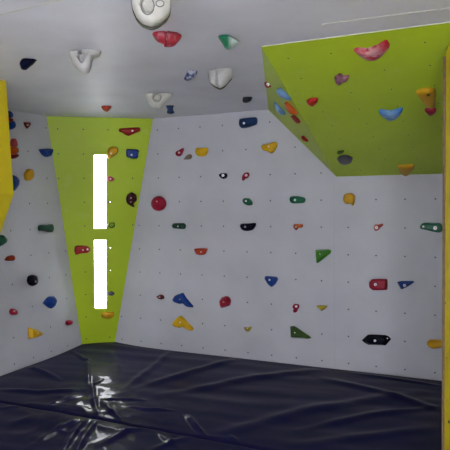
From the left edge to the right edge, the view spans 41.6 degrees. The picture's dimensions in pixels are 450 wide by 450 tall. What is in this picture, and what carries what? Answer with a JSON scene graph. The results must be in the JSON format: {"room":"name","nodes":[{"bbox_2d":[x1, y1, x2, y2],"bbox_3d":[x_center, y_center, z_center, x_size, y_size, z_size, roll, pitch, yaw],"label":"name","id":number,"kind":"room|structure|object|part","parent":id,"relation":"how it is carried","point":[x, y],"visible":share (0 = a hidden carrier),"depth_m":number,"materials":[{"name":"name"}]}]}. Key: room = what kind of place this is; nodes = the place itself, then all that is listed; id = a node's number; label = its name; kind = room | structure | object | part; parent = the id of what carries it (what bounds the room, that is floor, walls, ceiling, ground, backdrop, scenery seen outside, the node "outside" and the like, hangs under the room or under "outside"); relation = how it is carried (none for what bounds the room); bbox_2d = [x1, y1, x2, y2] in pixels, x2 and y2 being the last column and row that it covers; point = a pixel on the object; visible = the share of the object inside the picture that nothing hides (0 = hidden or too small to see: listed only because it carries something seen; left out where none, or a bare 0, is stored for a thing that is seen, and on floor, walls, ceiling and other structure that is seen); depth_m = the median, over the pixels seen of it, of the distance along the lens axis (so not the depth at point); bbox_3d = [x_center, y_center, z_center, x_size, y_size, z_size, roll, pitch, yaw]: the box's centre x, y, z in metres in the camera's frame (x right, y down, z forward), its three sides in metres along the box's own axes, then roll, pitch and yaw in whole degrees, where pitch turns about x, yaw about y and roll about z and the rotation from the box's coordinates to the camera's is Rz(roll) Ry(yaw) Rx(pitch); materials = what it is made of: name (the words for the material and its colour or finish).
{"room":"indoor climbing gym","nodes":[
{"label":"indoor climbing gym","id":0,"kind":"room"},
{"bbox_2d":[0,109,81,375],"bbox_3d":[-3.226,0.377,2.911,0.050,2.633,7.812,0,3,25],"label":"wall","id":1,"kind":"structure","parent":0,"point":[35,202],"depth_m":5.77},
{"bbox_2d":[0,235,6,245],"bbox_3d":[-2.020,0.148,5.353,0.060,0.112,0.143,0,3,25],"label":"hold","id":2,"kind":"object","parent":1,"relation":"attached to","point":[3,239],"visible":1,"depth_m":5.34,"materials":[{"name":"green plastic"}]},
{"bbox_2d":[0,80,13,232],"bbox_3d":[-2.280,0.232,3.700,0.993,2.433,1.600,0,3,25],"label":"overhang section","id":3,"kind":"object","parent":1,"relation":"attached to","point":[6,179],"visible":1,"depth_m":4.15,"materials":[{"name":"yellow paint"}]},
{"bbox_2d":[5,255,14,260],"bbox_3d":[-1.977,0.308,5.471,0.040,0.052,0.116,0,3,25],"label":"hold","id":4,"kind":"object","parent":1,"relation":"attached to","point":[11,257],"visible":1,"depth_m":5.45,"materials":[{"name":"plastic"}]},
{"bbox_2d":[8,111,12,117],"bbox_3d":[-1.974,-1.013,5.430,0.060,0.069,0.078,0,3,25],"label":"hold","id":5,"kind":"object","parent":1,"relation":"attached to","point":[10,114],"visible":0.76,"depth_m":5.41,"materials":[{"name":"blue plastic"}]},
{"bbox_2d":[9,121,15,129],"bbox_3d":[-1.963,-0.919,5.445,0.070,0.086,0.090,0,3,25],"label":"hold","id":6,"kind":"object","parent":1,"relation":"attached to","point":[12,125],"visible":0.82,"depth_m":5.42,"materials":[{"name":"blue plastic"}]},
{"bbox_2d":[9,308,17,314],"bbox_3d":[-1.957,0.808,5.510,0.050,0.067,0.082,0,3,25],"label":"hold","id":7,"kind":"object","parent":1,"relation":"attached to","point":[11,311],"visible":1,"depth_m":5.49,"materials":[{"name":"plastic"}]},
{"bbox_2d":[10,138,17,146],"bbox_3d":[-1.952,-0.760,5.495,0.050,0.088,0.067,0,3,25],"label":"hold","id":8,"kind":"object","parent":1,"relation":"attached to","point":[13,142],"visible":0.91,"depth_m":5.47,"materials":[{"name":"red plastic"}]},
{"bbox_2d":[11,154,18,158],"bbox_3d":[-1.950,-0.639,5.502,0.050,0.049,0.096,0,3,25],"label":"hold","id":9,"kind":"object","parent":1,"relation":"attached to","point":[15,155],"visible":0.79,"depth_m":5.48,"materials":[{"name":"plastic"}]},
{"bbox_2d":[11,146,18,154],"bbox_3d":[-1.948,-0.686,5.469,0.080,0.077,0.094,0,3,25],"label":"hold","id":10,"kind":"object","parent":1,"relation":"attached to","point":[14,150],"visible":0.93,"depth_m":5.43,"materials":[{"name":"orange plastic"}]},
{"bbox_2d":[12,175,19,190],"bbox_3d":[-1.950,-0.386,5.504,0.050,0.162,0.119,0,3,25],"label":"hold","id":11,"kind":"object","parent":1,"relation":"attached to","point":[16,181],"visible":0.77,"depth_m":5.48,"materials":[{"name":"blue plastic"}]},
{"bbox_2d":[23,122,30,128],"bbox_3d":[-1.879,-0.953,5.659,0.040,0.067,0.081,0,3,25],"label":"hold","id":12,"kind":"object","parent":1,"relation":"attached to","point":[26,124],"visible":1,"depth_m":5.64,"materials":[{"name":"plastic"}]},
{"bbox_2d":[24,169,34,180],"bbox_3d":[-1.869,-0.481,5.677,0.050,0.115,0.115,0,3,25],"label":"hold","id":13,"kind":"object","parent":1,"relation":"attached to","point":[29,174],"visible":1,"depth_m":5.65,"materials":[{"name":"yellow plastic"}]},
{"bbox_2d":[27,275,37,285],"bbox_3d":[-1.850,0.534,5.715,0.067,0.112,0.128,0,3,25],"label":"hold","id":14,"kind":"object","parent":1,"relation":"attached to","point":[32,280],"visible":1,"depth_m":5.68,"materials":[{"name":"black plastic"}]},
{"bbox_2d":[28,328,43,338],"bbox_3d":[-1.827,1.041,5.785,0.057,0.119,0.206,0,3,25],"label":"hold","id":15,"kind":"object","parent":1,"relation":"attached to","point":[32,333],"visible":1,"depth_m":5.71,"materials":[{"name":"yellow plastic"}]},
{"bbox_2d":[38,224,53,231],"bbox_3d":[-1.772,0.034,5.887,0.055,0.077,0.185,0,3,25],"label":"hold","id":16,"kind":"object","parent":1,"relation":"attached to","point":[50,227],"visible":1,"depth_m":5.86,"materials":[{"name":"plastic"}]},
{"bbox_2d":[39,149,52,156],"bbox_3d":[-1.769,-0.717,5.875,0.060,0.085,0.164,0,3,25],"label":"hold","id":17,"kind":"object","parent":1,"relation":"attached to","point":[45,152],"visible":1,"depth_m":5.85,"materials":[{"name":"blue plastic"}]},
{"bbox_2d":[43,296,56,308],"bbox_3d":[-1.746,0.782,5.949,0.060,0.125,0.176,0,3,25],"label":"hold","id":18,"kind":"object","parent":1,"relation":"attached to","point":[50,302],"visible":1,"depth_m":5.93,"materials":[{"name":"blue plastic"}]},
{"bbox_2d":[66,320,72,324],"bbox_3d":[-1.630,1.025,6.226,0.040,0.053,0.088,0,3,25],"label":"hold","id":19,"kind":"object","parent":1,"relation":"attached to","point":[68,322],"visible":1,"depth_m":6.20,"materials":[{"name":"plastic"}]},
{"bbox_2d":[0,0,449,118],"bbox_3d":[-0.814,-0.974,1.848,5.300,0.100,8.050,0,3,25],"label":"ceiling","id":20,"kind":"structure","parent":0,"point":[131,64],"depth_m":3.24,"materials":[{"name":"white paint"}]},
{"bbox_2d":[19,58,36,69],"bbox_3d":[-1.183,-0.961,3.563,0.099,0.062,0.100,0,3,25],"label":"hold","id":21,"kind":"object","parent":20,"relation":"attached to","point":[25,63],"visible":1,"depth_m":3.53,"materials":[{"name":"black plastic"}]},
{"bbox_2d":[0,0,60,14],"bbox_3d":[-0.862,-0.955,2.605,0.398,0.002,0.004,1,3,30],"label":"trim","id":22,"kind":"structure","parent":20,"relation":"attached to","point":[57,0],"depth_m":2.60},
{"bbox_2d":[69,49,100,73],"bbox_3d":[-0.794,-0.926,3.381,0.179,0.126,0.131,-1,3,-16],"label":"hold","id":23,"kind":"object","parent":20,"relation":"attached to","point":[82,59],"visible":1,"depth_m":3.33,"materials":[{"name":"white plastic"}]},
{"bbox_2d":[101,106,111,111],"bbox_3d":[-1.068,-1.045,5.340,0.091,0.050,0.061,-2,3,-19],"label":"hold","id":24,"kind":"object","parent":20,"relation":"attached to","point":[105,108],"visible":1,"depth_m":5.32,"materials":[{"name":"plastic"}]},
{"bbox_2d":[131,0,170,29],"bbox_3d":[-0.311,-0.895,2.497,0.168,0.124,0.102,-1,2,-6],"label":"hold","id":25,"kind":"object","parent":20,"relation":"attached to","point":[150,14],"visible":1,"depth_m":2.46,"materials":[{"name":"beige plastic"}]},
{"bbox_2d":[146,93,172,108],"bbox_3d":[-0.526,-0.995,4.771,0.217,0.115,0.130,-1,2,-4],"label":"hold","id":26,"kind":"object","parent":20,"relation":"attached to","point":[155,100],"visible":1,"depth_m":4.72,"materials":[{"name":"beige plastic"}]},
{"bbox_2d":[152,31,181,46],"bbox_3d":[-0.295,-0.945,3.027,0.139,0.071,0.116,0,3,25],"label":"hold","id":27,"kind":"object","parent":20,"relation":"attached to","point":[169,38],"visible":1,"depth_m":3.00,"materials":[{"name":"red plastic"}]},
{"bbox_2d":[166,105,173,113],"bbox_3d":[-0.498,-1.043,5.380,0.079,0.072,0.080,-1,2,-5],"label":"hold","id":28,"kind":"object","parent":20,"relation":"attached to","point":[169,107],"visible":1,"depth_m":5.34,"materials":[{"name":"plastic"}]},
{"bbox_2d":[184,70,197,80],"bbox_3d":[-0.227,-0.989,3.935,0.090,0.062,0.083,0,3,25],"label":"hold","id":29,"kind":"object","parent":20,"relation":"attached to","point":[190,74],"visible":1,"depth_m":3.91,"materials":[{"name":"blue plastic"}]},
{"bbox_2d":[208,68,232,89],"bbox_3d":[-0.032,-0.959,3.897,0.165,0.123,0.120,-1,2,1],"label":"hold","id":30,"kind":"object","parent":20,"relation":"attached to","point":[219,78],"visible":1,"depth_m":3.86,"materials":[{"name":"white plastic"}]},
{"bbox_3d":[-0.033,-0.961,3.929,0.162,0.123,0.026,-1,2,0],"label":"plate","id":31,"kind":"part","parent":30,"relation":"part of","materials":[{"name":"white plastic"}]},
{"bbox_2d":[218,34,238,49],"bbox_3d":[0.020,-0.954,3.110,0.111,0.067,0.110,0,3,25],"label":"hold","id":32,"kind":"object","parent":20,"relation":"attached to","point":[229,43],"visible":1,"depth_m":3.07,"materials":[{"name":"green plastic"}]},
{"bbox_2d":[242,97,251,102],"bbox_3d":[0.187,-1.045,4.962,0.083,0.047,0.081,0,3,25],"label":"hold","id":33,"kind":"object","parent":20,"relation":"attached to","point":[245,99],"visible":1,"depth_m":4.93,"materials":[{"name":"grey plastic"}]},
{"bbox_2d":[322,8,446,24],"bbox_3d":[0.757,-0.982,2.786,0.613,0.002,0.004,0,3,23],"label":"trim","id":34,"kind":"structure","parent":20,"relation":"attached to","point":[442,8],"depth_m":2.79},
{"bbox_2d":[115,110,442,380],"bbox_3d":[0.995,0.216,5.480,4.982,2.633,0.050,0,3,25],"label":"wall","id":35,"kind":"structure","parent":0,"point":[163,259],"depth_m":5.68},
{"bbox_2d":[151,196,165,210],"bbox_3d":[-0.695,-0.222,6.162,0.170,0.158,0.106,0,3,25],"label":"hold","id":36,"kind":"object","parent":35,"relation":"attached to","point":[158,203],"visible":1,"depth_m":6.12,"materials":[{"name":"plastic"}]},
{"bbox_2d":[156,294,164,298],"bbox_3d":[-0.686,0.759,6.239,0.090,0.050,0.047,0,3,25],"label":"hold","id":37,"kind":"object","parent":35,"relation":"attached to","point":[160,296],"visible":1,"depth_m":6.23,"materials":[{"name":"plastic"}]},
{"bbox_2d":[172,223,185,228],"bbox_3d":[-0.484,0.011,6.102,0.158,0.064,0.057,0,3,25],"label":"hold","id":38,"kind":"object","parent":35,"relation":"attached to","point":[174,225],"visible":1,"depth_m":6.08,"materials":[{"name":"plastic"}]},
{"bbox_2d":[175,148,183,155],"bbox_3d":[-0.471,-0.744,6.062,0.090,0.082,0.052,0,3,25],"label":"hold","id":39,"kind":"object","parent":35,"relation":"attached to","point":[179,152],"visible":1,"depth_m":6.05,"materials":[{"name":"plastic"}]},
{"bbox_2d":[172,293,192,306],"bbox_3d":[-0.447,0.775,6.122,0.245,0.147,0.057,0,3,25],"label":"hold","id":40,"kind":"object","parent":35,"relation":"attached to","point":[180,298],"visible":1,"depth_m":6.11,"materials":[{"name":"blue plastic"}]},
{"bbox_2d":[172,316,193,330],"bbox_3d":[-0.447,1.016,6.134,0.246,0.146,0.055,0,3,25],"label":"hold","id":41,"kind":"object","parent":35,"relation":"attached to","point":[180,321],"visible":1,"depth_m":6.12,"materials":[{"name":"yellow plastic"}]},
{"bbox_2d":[184,154,191,159],"bbox_3d":[-0.385,-0.693,6.031,0.095,0.054,0.040,0,3,25],"label":"hold","id":42,"kind":"object","parent":35,"relation":"attached to","point":[189,156],"visible":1,"depth_m":6.02,"materials":[{"name":"beige plastic"}]},
{"bbox_2d":[194,248,207,254],"bbox_3d":[-0.245,0.271,6.004,0.142,0.071,0.055,0,3,25],"label":"hold","id":43,"kind":"object","parent":35,"relation":"attached to","point":[199,251],"visible":1,"depth_m":5.98,"materials":[{"name":"plastic"}]},
{"bbox_2d":[195,147,207,156],"bbox_3d":[-0.241,-0.733,5.952,0.140,0.095,0.056,0,3,25],"label":"hold","id":44,"kind":"object","parent":35,"relation":"attached to","point":[201,152],"visible":1,"depth_m":5.93,"materials":[{"name":"yellow plastic"}]},
{"bbox_2d":[219,173,227,178],"bbox_3d":[-0.025,-0.485,5.869,0.089,0.058,0.047,0,3,25],"label":"hold","id":45,"kind":"object","parent":35,"relation":"attached to","point":[222,175],"visible":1,"depth_m":5.86,"materials":[{"name":"black plastic"}]},
{"bbox_2d":[219,296,230,307],"bbox_3d":[-0.009,0.772,5.906,0.125,0.122,0.077,0,3,25],"label":"hold","id":46,"kind":"object","parent":35,"relation":"attached to","point":[225,301],"visible":1,"depth_m":5.89,"materials":[{"name":"plastic"}]},
{"bbox_2d":[242,172,248,180],"bbox_3d":[0.196,-0.472,5.766,0.074,0.081,0.046,0,3,25],"label":"hold","id":47,"kind":"object","parent":35,"relation":"attached to","point":[245,175],"visible":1,"depth_m":5.76,"materials":[{"name":"plastic"}]},
{"bbox_2d":[242,198,252,205],"bbox_3d":[0.212,-0.226,5.764,0.102,0.075,0.057,0,3,25],"label":"hold","id":48,"kind":"object","parent":35,"relation":"attached to","point":[247,201],"visible":1,"depth_m":5.75,"materials":[{"name":"green plastic"}]},
{"bbox_2d":[240,223,255,230],"bbox_3d":[0.216,0.020,5.775,0.166,0.082,0.057,0,3,25],"label":"hold","id":49,"kind":"object","parent":35,"relation":"attached to","point":[246,226],"visible":1,"depth_m":5.75,"materials":[{"name":"black plastic"}]},
{"bbox_2d":[244,326,251,331],"bbox_3d":[0.218,1.024,5.832,0.082,0.056,0.039,0,3,25],"label":"hold","id":50,"kind":"object","parent":35,"relation":"attached to","point":[247,329],"visible":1,"depth_m":5.82,"materials":[{"name":"yellow plastic"}]},
{"bbox_2d":[239,117,257,127],"bbox_3d":[0.215,-0.989,5.721,0.189,0.099,0.067,0,3,25],"label":"hold","id":51,"kind":"object","parent":35,"relation":"attached to","point":[251,121],"visible":1,"depth_m":5.70,"materials":[{"name":"plastic"}]},
{"bbox_2d":[261,142,276,153],"bbox_3d":[0.413,-0.734,5.643,0.160,0.109,0.062,0,3,25],"label":"hold","id":52,"kind":"object","parent":35,"relation":"attached to","point":[271,147],"visible":1,"depth_m":5.62,"materials":[{"name":"yellow plastic"}]},
{"bbox_2d":[264,276,277,286],"bbox_3d":[0.437,0.546,5.694,0.134,0.105,0.062,0,3,25],"label":"hold","id":53,"kind":"object","parent":35,"relation":"attached to","point":[271,281],"visible":1,"depth_m":5.68,"materials":[{"name":"blue plastic"}]},
{"bbox_2d":[292,304,299,312],"bbox_3d":[0.667,0.791,5.610,0.067,0.085,0.041,0,3,25],"label":"hold","id":54,"kind":"object","parent":35,"relation":"attached to","point":[295,306],"visible":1,"depth_m":5.60,"materials":[{"name":"plastic"}]},
{"bbox_2d":[290,196,305,203],"bbox_3d":[0.675,-0.235,5.547,0.148,0.070,0.057,0,3,25],"label":"hold","id":55,"kind":"object","parent":35,"relation":"attached to","point":[293,199],"visible":1,"depth_m":5.53,"materials":[{"name":"green plastic"}]},
{"bbox_2d":[293,224,302,229],"bbox_3d":[0.682,0.021,5.562,0.098,0.060,0.047,0,3,25],"label":"hold","id":56,"kind":"object","parent":35,"relation":"attached to","point":[296,226],"visible":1,"depth_m":5.55,"materials":[{"name":"orange plastic"}]},
{"bbox_2d":[290,326,310,338],"bbox_3d":[0.707,1.019,5.588,0.205,0.114,0.066,0,3,25],"label":"hold","id":57,"kind":"object","parent":35,"relation":"attached to","point":[295,332],"visible":1,"depth_m":5.59,"materials":[{"name":"plastic"}]},
{"bbox_2d":[316,305,326,310],"bbox_3d":[0.897,0.774,5.505,0.110,0.053,0.035,0,3,25],"label":"hold","id":58,"kind":"object","parent":35,"relation":"attached to","point":[321,307],"visible":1,"depth_m":5.49,"materials":[{"name":"yellow plastic"}]},
{"bbox_2d":[316,249,330,262],"bbox_3d":[0.900,0.289,5.462,0.144,0.128,0.067,0,3,25],"label":"hold","id":59,"kind":"object","parent":35,"relation":"attached to","point":[320,254],"visible":1,"depth_m":5.45,"materials":[{"name":"plastic"}]},
{"bbox_2d":[343,193,354,205],"bbox_3d":[1.117,-0.231,5.339,0.099,0.113,0.059,0,3,25],"label":"hold","id":60,"kind":"object","parent":35,"relation":"attached to","point":[349,198],"visible":1,"depth_m":5.32,"materials":[{"name":"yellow plastic"}]},
{"bbox_2d":[261,22,449,176],"bbox_3d":[1.353,-0.712,4.010,3.103,0.660,2.225,0,3,25],"label":"climbing wall panel","id":61,"kind":"object","parent":35,"relation":"attached to","point":[346,117],"visible":0.95,"depth_m":3.81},
{"bbox_2d":[264,82,270,87],"bbox_3d":[0.303,-1.000,4.224,0.052,0.044,0.069,0,3,25],"label":"hold","id":62,"kind":"object","parent":61,"relation":"attached to","point":[267,85],"visible":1,"depth_m":4.21,"materials":[{"name":"red plastic"}]},
{"bbox_2d":[274,102,285,114],"bbox_3d":[0.440,-0.940,4.768,0.094,0.113,0.082,0,3,25],"label":"hold","id":63,"kind":"object","parent":61,"relation":"attached to","point":[278,108],"visible":1,"depth_m":4.74,"materials":[{"name":"blue plastic"}]},
{"bbox_2d":[276,88,291,99],"bbox_3d":[0.392,-0.870,3.937,0.099,0.084,0.090,0,3,25],"label":"hold","id":64,"kind":"object","parent":61,"relation":"attached to","point":[280,91],"visible":1,"depth_m":3.91,"materials":[{"name":"blue plastic"}]},
{"bbox_2d":[284,102,297,114],"bbox_3d":[0.468,-0.827,4.195,0.098,0.093,0.090,0,3,25],"label":"hold","id":65,"kind":"object","parent":61,"relation":"attached to","point":[289,108],"visible":1,"depth_m":4.17,"materials":[{"name":"orange plastic"}]},
{"bbox_2d":[290,115,300,123],"bbox_3d":[0.528,-0.791,4.436,0.077,0.066,0.079,0,3,25],"label":"hold","id":66,"kind":"object","parent":61,"relation":"attached to","point":[295,119],"visible":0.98,"depth_m":4.41,"materials":[{"name":"plastic"}]},
{"bbox_2d":[306,97,317,106],"bbox_3d":[0.575,-0.811,3.913,0.067,0.045,0.112,-1,3,-15],"label":"hold","id":67,"kind":"object","parent":61,"relation":"attached to","point":[311,101],"visible":1,"depth_m":3.88,"materials":[{"name":"red plastic"}]},
{"bbox_2d":[334,73,348,85],"bbox_3d":[0.695,-0.876,3.576,0.082,0.053,0.130,-1,3,-11],"label":"hold","id":68,"kind":"object","parent":61,"relation":"attached to","point":[339,78],"visible":1,"depth_m":3.54,"materials":[{"name":"purple plastic"}]},
{"bbox_2d":[337,155,352,164],"bbox_3d":[1.003,-0.541,4.934,0.134,0.073,0.208,0,3,25],"label":"hold","id":69,"kind":"object","parent":61,"relation":"attached to","point":[343,159],"visible":1,"depth_m":4.89,"materials":[{"name":"plastic"}]},
{"bbox_2d":[354,40,389,60],"bbox_3d":[0.817,-0.939,3.217,0.192,0.072,0.141,1,3,39],"label":"hold","id":70,"kind":"object","parent":61,"relation":"attached to","point":[373,53],"visible":1,"depth_m":3.20,"materials":[{"name":"red plastic"}]},
{"bbox_2d":[379,107,402,120],"bbox_3d":[1.119,-0.738,3.966,0.155,0.070,0.164,0,3,25],"label":"hold","id":71,"kind":"object","parent":61,"relation":"attached to","point":[390,115],"visible":1,"depth_m":3.92,"materials":[{"name":"blue plastic"}]},
{"bbox_2d":[398,164,414,175],"bbox_3d":[1.547,-0.461,5.016,0.133,0.090,0.263,0,3,25],"label":"hold","id":72,"kind":"object","parent":61,"relation":"attached to","point":[407,169],"visible":1,"depth_m":4.93,"materials":[{"name":"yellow plastic"}]},
{"bbox_2d":[416,87,435,108],"bbox_3d":[1.260,-0.786,3.688,0.110,0.094,0.260,0,3,25],"label":"hold","id":73,"kind":"object","parent":61,"relation":"attached to","point":[427,95],"visible":1,"depth_m":3.61,"materials":[{"name":"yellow plastic"}]},
{"bbox_2d":[425,108,435,115],"bbox_3d":[1.345,-0.738,3.870,0.069,0.043,0.101,0,3,25],"label":"hold","id":74,"kind":"object","parent":61,"relation":"attached to","point":[430,112],"visible":0.98,"depth_m":3.84,"materials":[{"name":"plastic"}]},
{"bbox_2d":[362,334,390,345],"bbox_3d":[1.347,1.030,5.292,0.258,0.101,0.062,0,3,25],"label":"hold","id":75,"kind":"object","parent":35,"relation":"attached to","point":[371,339],"visible":1,"depth_m":5.27,"materials":[{"name":"black plastic"}]},
{"bbox_2d":[369,279,387,289],"bbox_3d":[1.357,0.530,5.260,0.158,0.102,0.067,0,3,25],"label":"hold","id":76,"kind":"object","parent":35,"relation":"attached to","point":[374,284],"visible":1,"depth_m":5.23,"materials":[{"name":"plastic"}]},
{"bbox_2d":[374,223,382,230],"bbox_3d":[1.356,0.020,5.247,0.084,0.067,0.047,0,3,25],"label":"hold","id":77,"kind":"object","parent":35,"relation":"attached to","point":[376,226],"visible":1,"depth_m":5.24,"materials":[{"name":"plastic"}]},
{"bbox_2d":[397,281,413,288],"bbox_3d":[1.572,0.525,5.167,0.145,0.078,0.052,0,3,25],"label":"hold","id":78,"kind":"object","parent":35,"relation":"attached to","point":[402,284],"visible":1,"depth_m":5.16,"materials":[{"name":"blue plastic"}]},
{"bbox_2d":[420,223,441,232],"bbox_3d":[1.762,0.023,5.051,0.196,0.082,0.057,0,3,25],"label":"hold","id":79,"kind":"object","parent":35,"relation":"attached to","point":[435,227],"visible":0.93,"depth_m":5.03,"materials":[{"name":"green plastic"}]},
{"bbox_2d":[427,339,441,348],"bbox_3d":[1.807,1.026,5.082,0.151,0.079,0.050,0,3,25],"label":"hold","id":80,"kind":"object","parent":35,"relation":"attached to","point":[432,343],"visible":0.87,"depth_m":5.07,"materials":[{"name":"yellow plastic"}]},
{"bbox_3d":[-0.804,1.756,1.976,5.250,0.100,8.050,0,3,25],"label":"floor","id":81,"kind":"structure","parent":0,"visible":0},
{"bbox_2d":[47,116,152,343],"bbox_3d":[-1.308,0.205,6.317,1.068,2.637,0.416,-1,3,-16],"label":"panel","id":82,"kind":"object","parent":81,"relation":"on","point":[75,141],"visible":0.96,"depth_m":6.22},
{"bbox_2d":[74,245,89,254],"bbox_3d":[-1.498,0.262,6.226,0.163,0.095,0.069,-1,3,-15],"label":"hold","id":83,"kind":"object","parent":82,"relation":"attached to","point":[79,249],"visible":1,"depth_m":6.20,"materials":[{"name":"red plastic"}]},
{"bbox_2d":[101,312,113,318],"bbox_3d":[-1.271,0.979,6.439,0.138,0.079,0.052,-1,3,-16],"label":"hold","id":84,"kind":"object","parent":82,"relation":"attached to","point":[107,315],"visible":1,"depth_m":6.42,"materials":[{"name":"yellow plastic"}]},
{"bbox_2d":[107,223,114,227],"bbox_3d":[-1.207,0.006,6.272,0.082,0.063,0.046,-1,3,-16],"label":"hold","id":85,"kind":"object","parent":82,"relation":"attached to","point":[110,225],"visible":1,"depth_m":6.25,"materials":[{"name":"plastic"}]},
{"bbox_2d":[107,147,117,158],"bbox_3d":[-1.160,-0.751,6.128,0.116,0.124,0.075,-1,3,-16],"label":"hold","id":86,"kind":"object","parent":82,"relation":"attached to","point":[112,151],"visible":1,"depth_m":6.10,"materials":[{"name":"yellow plastic"}]},
{"bbox_2d":[119,127,139,135],"bbox_3d":[-0.987,-0.970,6.139,0.221,0.090,0.064,-1,3,-12],"label":"hold","id":87,"kind":"object","parent":82,"relation":"attached to","point":[127,131],"visible":1,"depth_m":6.12,"materials":[{"name":"red plastic"}]},
{"bbox_2d":[126,192,136,206],"bbox_3d":[-0.987,-0.266,6.275,0.117,0.161,0.070,-2,3,-20],"label":"hold","id":88,"kind":"object","parent":82,"relation":"attached to","point":[131,198],"visible":1,"depth_m":6.25,"materials":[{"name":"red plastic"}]},
{"bbox_2d":[126,149,137,157],"bbox_3d":[-0.968,-0.745,6.188,0.128,0.099,0.063,-1,3,-17],"label":"hold","id":89,"kind":"object","parent":82,"relation":"attached to","point":[130,153],"visible":1,"depth_m":6.17,"materials":[{"name":"blue plastic"}]},
{"bbox_2d":[0,403,256,449],"bbox_3d":[-0.837,1.533,3.330,3.500,0.230,1.693,0,3,25],"label":"mat","id":90,"kind":"object","parent":81,"relation":"on","point":[21,428],"visible":1,"depth_m":3.98,"materials":[{"name":"blue plastic"}]},
{"bbox_2d":[0,342,441,449],"bbox_3d":[-0.136,1.448,4.988,3.797,0.241,1.900,0,3,25],"label":"mat","id":91,"kind":"object","parent":81,"relation":"on","point":[248,403],"visible":0.96,"depth_m":4.71,"materials":[{"name":"blue plastic"}]},
{"bbox_2d":[442,44,449,449],"bbox_3d":[1.226,0.352,2.311,0.044,2.629,1.703,-1,2,-3],"label":"board","id":92,"kind":"object","parent":81,"relation":"on","point":[446,60],"visible":1,"depth_m":3.13,"materials":[{"name":"yellow paint"}]}
]}

